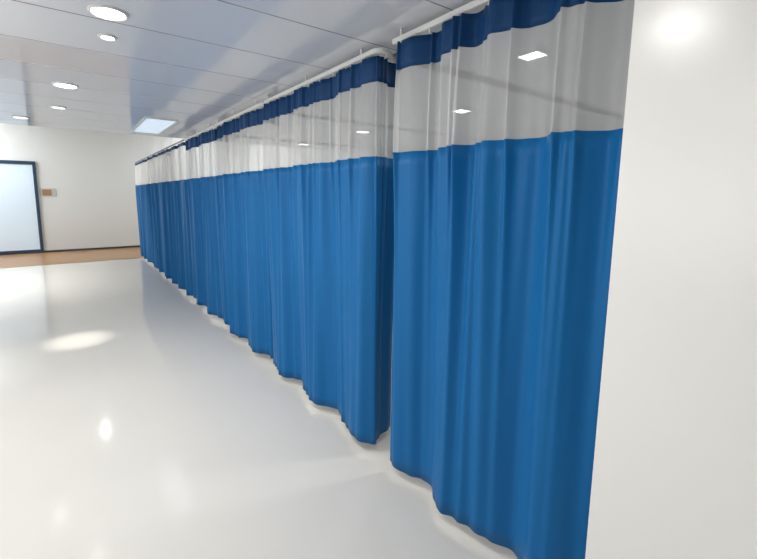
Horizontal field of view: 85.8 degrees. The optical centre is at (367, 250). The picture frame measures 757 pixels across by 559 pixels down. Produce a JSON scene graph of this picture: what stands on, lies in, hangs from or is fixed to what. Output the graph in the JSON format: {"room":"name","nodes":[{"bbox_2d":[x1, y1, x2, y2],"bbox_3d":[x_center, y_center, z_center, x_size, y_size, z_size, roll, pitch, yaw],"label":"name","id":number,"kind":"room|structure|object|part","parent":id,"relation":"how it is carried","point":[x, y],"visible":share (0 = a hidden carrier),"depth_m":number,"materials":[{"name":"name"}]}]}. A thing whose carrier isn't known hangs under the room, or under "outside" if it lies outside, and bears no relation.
{"room":"hospital room","nodes":[
{"label":"hospital room","id":0,"kind":"room"},
{"bbox_2d":[0,247,143,268],"bbox_3d":[-6.977,0.144,10.978,8.500,0.121,2.560,-5,9,-36],"label":"wood strip","id":1,"kind":"object","parent":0,"point":[65,257],"visible":0.33,"depth_m":10.38,"materials":[{"name":"brown wood"}]},
{"bbox_2d":[0,123,243,250],"bbox_3d":[-7.749,-1.948,11.790,8.500,3.800,0.120,-5,9,-36],"label":"wall","id":2,"kind":"structure","parent":0,"point":[94,175],"depth_m":11.72,"materials":[{"name":"paint"}]},
{"bbox_2d":[0,160,43,254],"bbox_3d":[-9.380,-1.117,10.572,1.360,2.448,0.099,-5,9,-36],"label":"door","id":3,"kind":"structure","parent":2,"relation":"in","point":[20,218],"depth_m":10.74,"materials":[{"name":"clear glass"}]},
{"bbox_2d":[40,188,56,195],"bbox_3d":[-8.670,-1.602,11.070,0.340,0.210,0.027,-5,9,-36],"label":"wall plate","id":4,"kind":"object","parent":2,"relation":"attached to","point":[44,191],"visible":1,"depth_m":11.06,"materials":[{"name":"plastic"}]},
{"bbox_3d":[-8.697,-1.596,11.045,0.195,0.155,0.016,-5,9,-36],"label":"plate","id":5,"kind":"part","parent":4,"relation":"part of","materials":[{"name":"orange plastic"}]},
{"bbox_2d":[44,245,139,252],"bbox_3d":[-6.575,-0.188,12.814,5.660,0.054,0.015,-5,9,-36],"label":"baseboard","id":6,"kind":"structure","parent":2,"relation":"attached to","point":[135,245],"depth_m":11.78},
{"bbox_2d":[0,258,517,558],"bbox_3d":[-1.758,1.142,3.863,8.500,0.120,15.200,-5,9,-36],"label":"floor","id":7,"kind":"structure","parent":0,"point":[134,422],"depth_m":2.58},
{"bbox_2d":[0,0,634,153],"bbox_3d":[-0.303,-1.141,1.565,8.500,0.160,10.320,-5,9,-36],"label":"ceiling","id":8,"kind":"structure","parent":0,"point":[196,64],"depth_m":2.71,"materials":[{"name":"white paint"}]},
{"bbox_2d":[11,116,28,118],"bbox_3d":[-3.837,-1.477,4.504,0.156,0.012,0.156,-5,9,-36],"label":"recessed light","id":9,"kind":"object","parent":8,"relation":"in","point":[17,117],"visible":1,"depth_m":4.50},
{"bbox_2d":[50,105,66,109],"bbox_3d":[-3.013,-1.399,3.971,0.136,0.012,0.136,-5,9,-36],"label":"recessed light","id":10,"kind":"object","parent":8,"relation":"in","point":[52,106],"visible":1,"depth_m":3.96,"materials":[{"name":"white plastic"}]},
{"bbox_2d":[51,82,78,88],"bbox_3d":[-2.347,-1.285,3.165,0.172,0.012,0.172,-5,9,-36],"label":"recessed light","id":11,"kind":"object","parent":8,"relation":"in","point":[57,84],"visible":1,"depth_m":3.15,"materials":[{"name":"white plastic"}]},
{"bbox_2d":[54,84,75,87],"bbox_3d":[-2.347,-1.287,3.165,0.136,0.006,0.136,-5,9,-36],"label":"diffuser","id":12,"kind":"object","parent":11,"relation":"attached to","point":[57,85],"depth_m":3.16,"materials":[{"name":"white plastic"}]},
{"bbox_2d":[86,4,128,21],"bbox_3d":[-1.205,-1.106,1.894,0.168,0.012,0.168,-5,9,-36],"label":"recessed light","id":13,"kind":"object","parent":8,"relation":"in","point":[102,11],"visible":1,"depth_m":1.88,"materials":[{"name":"white plastic"}]},
{"bbox_2d":[91,7,124,19],"bbox_3d":[-1.205,-1.108,1.894,0.132,0.006,0.132,-5,9,-36],"label":"diffuser","id":14,"kind":"object","parent":13,"relation":"attached to","point":[105,13],"depth_m":1.89,"materials":[{"name":"white plastic"}]},
{"bbox_2d":[97,33,117,40],"bbox_3d":[-1.394,-1.146,2.186,0.092,0.012,0.092,-5,9,-36],"label":"recessed light","id":15,"kind":"object","parent":8,"relation":"in","point":[104,36],"visible":1,"depth_m":2.18,"materials":[{"name":"white plastic"}]},
{"bbox_2d":[102,36,113,39],"bbox_3d":[-1.394,-1.148,2.186,0.056,0.006,0.056,-5,9,-36],"label":"diffuser","id":16,"kind":"object","parent":15,"relation":"attached to","point":[103,37],"depth_m":2.19,"materials":[{"name":"white plastic"}]},
{"bbox_2d":[131,117,177,133],"bbox_3d":[-2.645,-1.536,5.021,0.330,0.014,1.230,-5,9,-36],"label":"recessed light","id":17,"kind":"object","parent":8,"relation":"in","point":[150,125],"visible":1,"depth_m":4.94,"materials":[{"name":"white plastic"}]},
{"bbox_2d":[184,124,217,140],"bbox_3d":[-2.133,-1.554,5.356,0.204,0.060,1.461,-5,9,-36],"label":"track","id":18,"kind":"object","parent":8,"relation":"attached to","point":[213,126],"visible":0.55,"depth_m":5.22,"materials":[{"name":"white metal"}]},
{"bbox_2d":[185,128,228,319],"bbox_3d":[-2.187,-0.364,5.453,0.213,2.324,1.442,-6,10,-42],"label":"privacy curtain","id":19,"kind":"object","parent":18,"relation":"hanging from","point":[203,193],"visible":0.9,"depth_m":5.22,"materials":[{"name":"blue fabric"}]},
{"bbox_3d":[-2.189,-0.089,5.490,0.213,1.769,1.442,-6,10,-42],"label":"fabric panel","id":20,"kind":"part","parent":19,"relation":"part of","materials":[{"name":"blue fabric"}]},
{"bbox_2d":[214,101,264,126],"bbox_3d":[-1.245,-1.386,4.159,0.220,0.060,1.421,-5,9,-36],"label":"track","id":21,"kind":"object","parent":8,"relation":"attached to","point":[256,105],"visible":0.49,"depth_m":3.97,"materials":[{"name":"white metal"}]},
{"bbox_2d":[216,106,278,358],"bbox_3d":[-1.309,-0.195,4.243,0.231,2.324,1.406,-7,11,-44],"label":"privacy curtain","id":22,"kind":"object","parent":21,"relation":"hanging from","point":[247,302],"visible":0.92,"depth_m":4.04,"materials":[{"name":"blue fabric"}]},
{"bbox_3d":[-1.311,0.080,4.280,0.228,1.769,1.408,-7,11,-44],"label":"fabric panel","id":23,"kind":"part","parent":22,"relation":"part of","materials":[{"name":"blue fabric"}]},
{"bbox_2d":[264,48,395,103],"bbox_3d":[-0.309,-1.211,2.911,0.253,0.060,1.601,-5,9,-36],"label":"track","id":24,"kind":"object","parent":8,"relation":"attached to","point":[371,52],"visible":0.91,"depth_m":2.53,"materials":[{"name":"white metal"}]},
{"bbox_2d":[263,54,397,444],"bbox_3d":[-0.335,-0.026,3.044,0.297,2.324,1.561,-5,9,-36],"label":"privacy curtain","id":25,"kind":"object","parent":24,"relation":"hanging from","point":[330,225],"visible":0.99,"depth_m":2.74,"materials":[{"name":"blue fabric"}]},
{"bbox_2d":[353,130,371,133],"bbox_3d":[-0.061,-1.552,5.292,0.180,0.014,0.160,-5,9,-36],"label":"recessed light","id":26,"kind":"object","parent":8,"relation":"in","point":[357,131],"visible":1,"depth_m":5.27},
{"bbox_2d":[392,0,488,44],"bbox_3d":[0.475,-1.035,1.648,0.022,0.060,1.145,-5,9,-36],"label":"track","id":27,"kind":"object","parent":8,"relation":"attached to","point":[474,4],"visible":1,"depth_m":1.84,"materials":[{"name":"white metal"}]},
{"bbox_2d":[390,0,623,558],"bbox_3d":[0.469,0.149,1.787,0.134,2.324,1.117,-6,10,-38],"label":"privacy curtain","id":28,"kind":"object","parent":27,"relation":"hanging from","point":[503,249],"visible":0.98,"depth_m":1.68,"materials":[{"name":"blue fabric"}]},
{"bbox_2d":[449,107,473,113],"bbox_3d":[0.915,-1.365,3.962,0.180,0.014,0.160,-5,9,-36],"label":"recessed light","id":29,"kind":"object","parent":8,"relation":"in","point":[461,110],"visible":1,"depth_m":3.94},
{"bbox_2d":[454,109,467,112],"bbox_3d":[0.915,-1.368,3.962,0.150,0.007,0.130,-5,9,-36],"label":"diffuser","id":30,"kind":"object","parent":29,"relation":"attached to","point":[455,110],"depth_m":3.97,"materials":[{"name":"white plastic"}]},
{"bbox_2d":[513,47,551,61],"bbox_3d":[0.973,-1.155,2.399,0.140,0.014,0.160,-5,9,-36],"label":"recessed light","id":31,"kind":"object","parent":8,"relation":"in","point":[537,53],"visible":1,"depth_m":2.39,"materials":[{"name":"white plastic"}]},
{"bbox_2d":[520,51,545,59],"bbox_3d":[0.973,-1.157,2.399,0.110,0.007,0.130,-5,9,-36],"label":"diffuser","id":32,"kind":"object","parent":31,"relation":"attached to","point":[527,55],"depth_m":2.40,"materials":[{"name":"white plastic"}]},
{"bbox_2d":[244,121,623,171],"bbox_3d":[0.992,-1.254,7.143,0.120,3.800,17.760,-5,9,-36],"label":"wall","id":33,"kind":"structure","parent":0,"point":[256,157],"depth_m":10.37,"materials":[{"name":"paint"}]},
{"bbox_2d":[228,135,395,151],"bbox_3d":[-0.807,-1.735,6.579,3.380,0.006,0.100,-5,9,-36],"label":"trim","id":34,"kind":"structure","parent":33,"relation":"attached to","point":[228,135],"depth_m":6.42,"materials":[{"name":"grey metal"}]},
{"bbox_2d":[287,113,484,140],"bbox_3d":[0.333,-1.517,5.024,3.380,0.006,0.100,-5,9,-36],"label":"trim","id":35,"kind":"structure","parent":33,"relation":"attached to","point":[291,114],"depth_m":4.85,"materials":[{"name":"grey metal"}]},
{"bbox_2d":[387,53,623,119],"bbox_3d":[1.509,-1.292,3.422,3.380,0.006,0.100,-5,9,-36],"label":"trim","id":36,"kind":"structure","parent":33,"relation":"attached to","point":[433,66],"depth_m":3.11,"materials":[{"name":"grey metal"}]},
{"bbox_2d":[585,0,756,558],"bbox_3d":[2.031,0.445,-0.337,0.090,2.440,4.173,-5,9,-36],"label":"wall","id":37,"kind":"structure","parent":0,"point":[674,476],"depth_m":1.13,"materials":[{"name":"white paint"}]},
{"bbox_3d":[-5.512,-3.456,8.502,8.500,0.100,7.440,-5,9,-36],"label":"ceiling","id":38,"kind":"structure","parent":0,"visible":0},
{"bbox_2d":[134,138,154,162],"bbox_3d":[-5.241,-2.825,9.499,0.194,1.412,1.742,-5,9,-36],"label":"track","id":39,"kind":"object","parent":38,"relation":"hanging from","point":[134,138],"visible":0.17,"depth_m":9.53,"materials":[{"name":"grey metal"}]},
{"bbox_2d":[135,159,154,262],"bbox_3d":[-5.322,-0.957,9.677,0.220,2.324,1.706,-6,10,-42],"label":"privacy curtain","id":40,"kind":"object","parent":39,"relation":"hanging from","point":[142,200],"visible":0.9,"depth_m":9.55,"materials":[{"name":"blue fabric"}]},
{"bbox_3d":[-5.324,-0.682,9.714,0.220,1.769,1.706,-6,10,-42],"label":"fabric panel","id":41,"kind":"part","parent":40,"relation":"part of","materials":[{"name":"blue fabric"}]},
{"bbox_2d":[146,139,160,157],"bbox_3d":[-4.183,-2.623,8.057,0.194,1.412,1.742,-5,9,-36],"label":"track","id":42,"kind":"object","parent":38,"relation":"hanging from","point":[159,139],"visible":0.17,"depth_m":8.10,"materials":[{"name":"grey metal"}]},
{"bbox_2d":[147,152,170,275],"bbox_3d":[-4.257,-0.754,8.232,0.247,2.324,1.722,-6,10,-42],"label":"privacy curtain","id":43,"kind":"object","parent":42,"relation":"hanging from","point":[154,189],"visible":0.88,"depth_m":8.10,"materials":[{"name":"blue fabric"}]},
{"bbox_3d":[-4.232,-0.482,8.292,0.224,1.769,1.726,-6,10,-38],"label":"fabric panel","id":44,"kind":"part","parent":43,"relation":"part of","materials":[{"name":"blue fabric"}]},
{"bbox_2d":[161,138,188,150],"bbox_3d":[-3.111,-2.418,6.595,0.194,1.412,1.792,-5,9,-36],"label":"track","id":45,"kind":"object","parent":38,"relation":"hanging from","point":[182,140],"visible":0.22,"depth_m":6.56,"materials":[{"name":"grey metal"}]},
{"bbox_2d":[161,142,192,295],"bbox_3d":[-3.141,-0.555,6.814,0.242,2.324,1.760,-5,9,-36],"label":"privacy curtain","id":46,"kind":"object","parent":45,"relation":"hanging from","point":[174,194],"visible":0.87,"depth_m":6.65,"materials":[{"name":"blue fabric"}]}
]}

